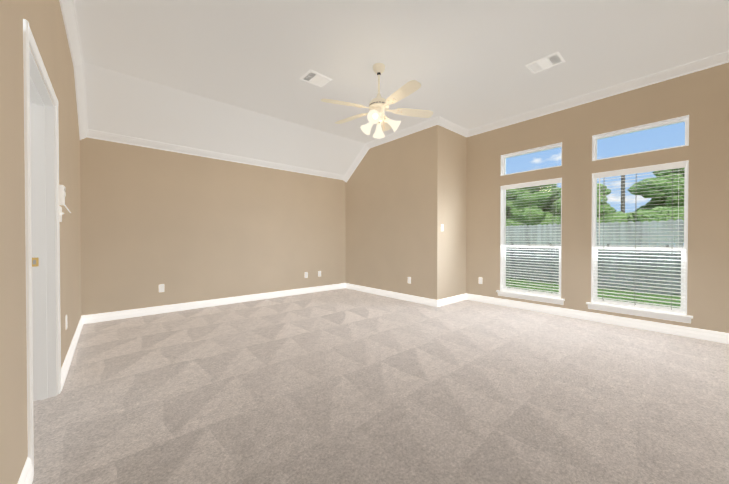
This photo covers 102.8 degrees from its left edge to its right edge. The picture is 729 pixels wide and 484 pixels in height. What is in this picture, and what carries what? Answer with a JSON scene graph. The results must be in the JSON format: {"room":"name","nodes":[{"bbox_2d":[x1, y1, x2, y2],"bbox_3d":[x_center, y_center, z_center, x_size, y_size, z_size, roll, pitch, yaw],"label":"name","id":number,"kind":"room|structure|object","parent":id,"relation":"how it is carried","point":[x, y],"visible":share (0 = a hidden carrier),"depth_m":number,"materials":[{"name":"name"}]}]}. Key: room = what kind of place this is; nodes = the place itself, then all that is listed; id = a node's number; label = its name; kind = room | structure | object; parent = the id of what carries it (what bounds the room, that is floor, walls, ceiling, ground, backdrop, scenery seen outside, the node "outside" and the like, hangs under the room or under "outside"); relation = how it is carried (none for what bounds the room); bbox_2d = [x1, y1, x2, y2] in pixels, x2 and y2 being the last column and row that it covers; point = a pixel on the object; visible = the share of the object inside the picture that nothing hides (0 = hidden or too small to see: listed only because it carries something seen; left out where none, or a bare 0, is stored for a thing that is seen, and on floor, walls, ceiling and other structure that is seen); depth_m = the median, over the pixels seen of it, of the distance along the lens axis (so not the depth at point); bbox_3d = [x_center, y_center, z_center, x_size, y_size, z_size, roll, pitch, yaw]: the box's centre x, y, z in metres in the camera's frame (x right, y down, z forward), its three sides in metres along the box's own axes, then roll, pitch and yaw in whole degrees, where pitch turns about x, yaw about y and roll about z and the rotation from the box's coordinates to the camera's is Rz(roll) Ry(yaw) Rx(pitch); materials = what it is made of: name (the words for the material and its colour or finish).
{"room":"empty bedroom","nodes":[
{"label":"empty bedroom","id":0,"kind":"room"},
{"bbox_2d":[0,0,81,483],"bbox_3d":[-1.793,-0.439,1.515,0.121,3.050,6.130,0,1,-41],"label":"wall","id":1,"kind":"structure","parent":0,"point":[44,18],"depth_m":1.25,"materials":[{"name":"beige paint"}]},
{"bbox_2d":[18,457,32,483],"bbox_3d":[-0.683,1.043,0.362,0.016,0.108,2.573,0,1,-41],"label":"baseboard","id":2,"kind":"structure","parent":1,"relation":"attached to","point":[26,476],"depth_m":1.27,"materials":[{"name":"white wood"}]},
{"bbox_2d":[23,19,60,475],"bbox_3d":[-1.919,0.038,1.665,0.149,2.092,1.028,0,1,-41],"label":"door frame","id":3,"kind":"structure","parent":1,"relation":"attached to","point":[43,215],"depth_m":1.98,"materials":[{"name":"white wood"}]},
{"bbox_2d":[59,206,63,221],"bbox_3d":[-2.311,-0.213,2.220,0.023,0.115,0.116,0,1,-41],"label":"light switch","id":4,"kind":"object","parent":1,"relation":"attached to","point":[60,214],"visible":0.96,"depth_m":2.20,"materials":[{"name":"white plastic"}]},
{"bbox_2d":[59,185,70,212],"bbox_3d":[-2.307,-0.329,2.242,0.058,0.204,0.110,0,1,-41],"label":"alarm keypad","id":5,"kind":"object","parent":1,"relation":"attached to","point":[62,191],"visible":0.98,"depth_m":2.19,"materials":[{"name":"white plastic"}]},
{"bbox_2d":[61,315,85,390],"bbox_3d":[-2.925,1.018,2.931,0.016,0.108,2.189,0,1,-41],"label":"baseboard","id":6,"kind":"structure","parent":1,"relation":"attached to","point":[64,370],"depth_m":2.66,"materials":[{"name":"white wood"}]},
{"bbox_2d":[59,0,90,139],"bbox_3d":[-1.724,-1.633,1.577,0.078,0.693,5.870,0,1,-41],"label":"crown molding","id":7,"kind":"structure","parent":1,"relation":"attached to","point":[68,10],"depth_m":3.08,"materials":[{"name":"white wood"}]},
{"bbox_2d":[80,137,345,315],"bbox_3d":[-2.096,-0.304,5.227,4.580,2.710,0.140,0,1,-41],"label":"wall","id":8,"kind":"structure","parent":0,"point":[184,228],"depth_m":4.62,"materials":[{"name":"beige paint"}]},
{"bbox_2d":[159,284,163,291],"bbox_3d":[-3.022,0.689,4.330,0.070,0.115,0.008,0,1,-41],"label":"electrical outlet","id":9,"kind":"object","parent":8,"relation":"attached to","point":[161,287],"visible":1,"depth_m":4.33,"materials":[{"name":"white plastic"}]},
{"bbox_2d":[86,283,345,323],"bbox_3d":[-2.045,0.997,5.180,4.300,0.108,0.016,0,1,-41],"label":"baseboard","id":10,"kind":"structure","parent":8,"relation":"attached to","point":[100,317],"depth_m":4.64,"materials":[{"name":"white wood"}]},
{"bbox_2d":[91,130,342,179],"bbox_3d":[-1.997,-1.394,5.171,4.210,0.147,0.098,0,1,-41],"label":"crown molding","id":11,"kind":"structure","parent":8,"relation":"attached to","point":[100,135],"depth_m":4.62,"materials":[{"name":"white wood"}]},
{"bbox_2d":[84,63,364,174],"bbox_3d":[-1.945,-1.782,4.934,4.441,0.750,1.080,0,1,-41],"label":"ceiling","id":12,"kind":"structure","parent":0,"point":[123,104],"depth_m":4.28,"materials":[{"name":"white paint"}]},
{"bbox_2d":[32,288,728,483],"bbox_3d":[-0.338,1.103,2.799,6.940,0.060,6.130,0,1,-41],"label":"floor","id":13,"kind":"structure","parent":0,"point":[343,386],"depth_m":2.00,"materials":[{"name":"carpet"}]},
{"bbox_2d":[345,125,442,299],"bbox_3d":[0.431,-0.479,5.705,0.140,3.050,2.460,0,1,-41],"label":"wall","id":14,"kind":"structure","parent":0,"point":[393,205],"depth_m":5.36,"materials":[{"name":"beige paint"}]},
{"bbox_2d":[346,283,437,306],"bbox_3d":[0.387,0.993,5.651,0.016,0.108,2.446,0,1,-41],"label":"baseboard","id":15,"kind":"structure","parent":14,"relation":"attached to","point":[427,301],"depth_m":5.42,"materials":[{"name":"white wood"}]},
{"bbox_2d":[343,116,442,182],"bbox_3d":[0.404,-1.671,5.559,0.078,0.693,2.448,0,1,-41],"label":"crown molding","id":16,"kind":"structure","parent":14,"relation":"attached to","point":[438,120],"depth_m":5.44,"materials":[{"name":"white wood"}]},
{"bbox_2d":[74,0,728,143],"bbox_3d":[0.514,-2.058,2.903,5.480,0.160,5.210,0,1,-41],"label":"ceiling","id":17,"kind":"structure","parent":0,"point":[463,62],"depth_m":2.97,"materials":[{"name":"white paint"}]},
{"bbox_2d":[300,70,332,87],"bbox_3d":[-0.587,-1.978,3.542,0.310,0.011,0.250,0,1,-41],"label":"ceiling vent","id":18,"kind":"object","parent":17,"relation":"in","point":[315,78],"visible":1,"depth_m":3.53,"materials":[{"name":"white metal"}]},
{"bbox_2d":[321,63,432,138],"bbox_3d":[0.153,-1.588,3.280,1.217,0.786,1.308,0,1,-41],"label":"ceiling fan","id":19,"kind":"object","parent":17,"relation":"hanging from","point":[378,107],"visible":1,"depth_m":3.25,"materials":[{"name":"beige wood"}]},
{"bbox_2d":[525,52,564,73],"bbox_3d":[2.000,-1.975,3.224,0.250,0.011,0.320,0,1,-41],"label":"ceiling vent","id":20,"kind":"object","parent":17,"relation":"in","point":[547,62],"visible":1,"depth_m":3.21,"materials":[{"name":"white metal"}]},
{"bbox_2d":[442,127,466,298],"bbox_3d":[1.586,-0.474,5.173,0.900,3.050,0.140,0,1,-41],"label":"wall","id":21,"kind":"structure","parent":0,"point":[454,213],"depth_m":5.05,"materials":[{"name":"beige paint"}]},
{"bbox_2d":[438,293,465,306],"bbox_3d":[1.524,0.998,5.030,0.840,0.108,0.016,0,1,-41],"label":"baseboard","id":22,"kind":"structure","parent":21,"relation":"attached to","point":[453,299],"depth_m":5.00,"materials":[{"name":"white wood"}]},
{"bbox_2d":[443,118,466,135],"bbox_3d":[1.522,-1.951,4.959,0.780,0.092,0.078,0,1,-41],"label":"crown molding","id":23,"kind":"structure","parent":21,"relation":"attached to","point":[447,124],"depth_m":4.97,"materials":[{"name":"white wood"}]},
{"bbox_2d":[466,63,728,332],"bbox_3d":[3.032,-0.464,4.093,0.140,3.050,3.670,0,1,-41],"label":"wall","id":24,"kind":"structure","parent":0,"point":[700,98],"depth_m":3.80,"materials":[{"name":"beige paint"}]},
{"bbox_2d":[496,290,564,304],"bbox_3d":[2.572,0.860,4.554,0.134,0.087,0.970,0,1,-41],"label":"window sill","id":25,"kind":"structure","parent":24,"relation":"attached to","point":[539,298],"depth_m":4.49,"materials":[{"name":"white wood"}]},
{"bbox_2d":[500,178,561,298],"bbox_3d":[2.611,-0.058,4.578,0.133,1.750,0.880,0,1,-41],"label":"window","id":26,"kind":"structure","parent":24,"relation":"in","point":[551,251],"depth_m":4.64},
{"bbox_2d":[501,179,560,297],"bbox_3d":[2.586,-0.057,4.557,0.072,1.728,0.852,0,1,-41],"label":"window blind","id":27,"kind":"object","parent":26,"relation":"attached to","point":[539,183],"visible":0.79,"depth_m":4.54,"materials":[{"name":"white plastic"}]},
{"bbox_2d":[500,142,561,175],"bbox_3d":[2.611,-1.271,4.567,0.133,0.345,0.880,0,1,-41],"label":"transom","id":28,"kind":"object","parent":24,"relation":"attached to","point":[519,153],"visible":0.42,"depth_m":4.61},
{"bbox_2d":[464,51,728,136],"bbox_3d":[2.921,-1.943,4.041,0.078,0.092,3.300,0,1,-41],"label":"crown molding","id":29,"kind":"structure","parent":24,"relation":"attached to","point":[722,58],"depth_m":3.71,"materials":[{"name":"white wood"}]},
{"bbox_2d":[466,293,728,343],"bbox_3d":[2.964,1.008,4.067,0.016,0.108,3.360,0,1,-41],"label":"baseboard","id":30,"kind":"structure","parent":24,"relation":"attached to","point":[722,337],"depth_m":3.75,"materials":[{"name":"white wood"}]},
{"bbox_2d":[586,302,692,323],"bbox_3d":[3.376,0.869,3.633,0.134,0.087,0.965,0,1,-41],"label":"window sill","id":31,"kind":"structure","parent":24,"relation":"attached to","point":[666,315],"depth_m":3.56,"materials":[{"name":"white wood"}]},
{"bbox_2d":[591,160,688,314],"bbox_3d":[3.414,-0.050,3.657,0.133,1.750,0.875,0,1,-41],"label":"window","id":32,"kind":"structure","parent":24,"relation":"in","point":[594,247],"depth_m":3.66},
{"bbox_2d":[593,162,686,313],"bbox_3d":[3.390,-0.048,3.636,0.072,1.728,0.847,0,1,-41],"label":"window blind","id":33,"kind":"object","parent":32,"relation":"attached to","point":[645,169],"visible":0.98,"depth_m":3.60,"materials":[{"name":"white plastic"}]},
{"bbox_2d":[592,115,688,160],"bbox_3d":[3.414,-1.262,3.646,0.133,0.345,0.875,0,1,-41],"label":"transom","id":34,"kind":"object","parent":24,"relation":"attached to","point":[685,119],"visible":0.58,"depth_m":3.60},
{"label":"outside","id":35,"kind":"structure","parent":0,"visible":0},
{"bbox_3d":[15.054,1.271,16.797,34.660,0.100,55.000,0,1,-41],"label":"ground","id":36,"kind":"structure","parent":35,"visible":0},
{"bbox_2d":[506,219,683,246],"bbox_3d":[6.395,0.354,8.522,0.760,1.860,22.070,0,1,-41],"label":"fence","id":37,"kind":"object","parent":36,"relation":"on","point":[609,239],"depth_m":7.86,"materials":[{"name":"grey wood"}]},
{"bbox_2d":[506,167,684,241],"bbox_3d":[8.881,-1.005,11.037,4.754,4.561,18.713,0,1,-41],"label":"trees","id":38,"kind":"object","parent":36,"relation":"on","point":[544,217],"depth_m":9.81,"materials":[{"name":"green plant"}]}
]}

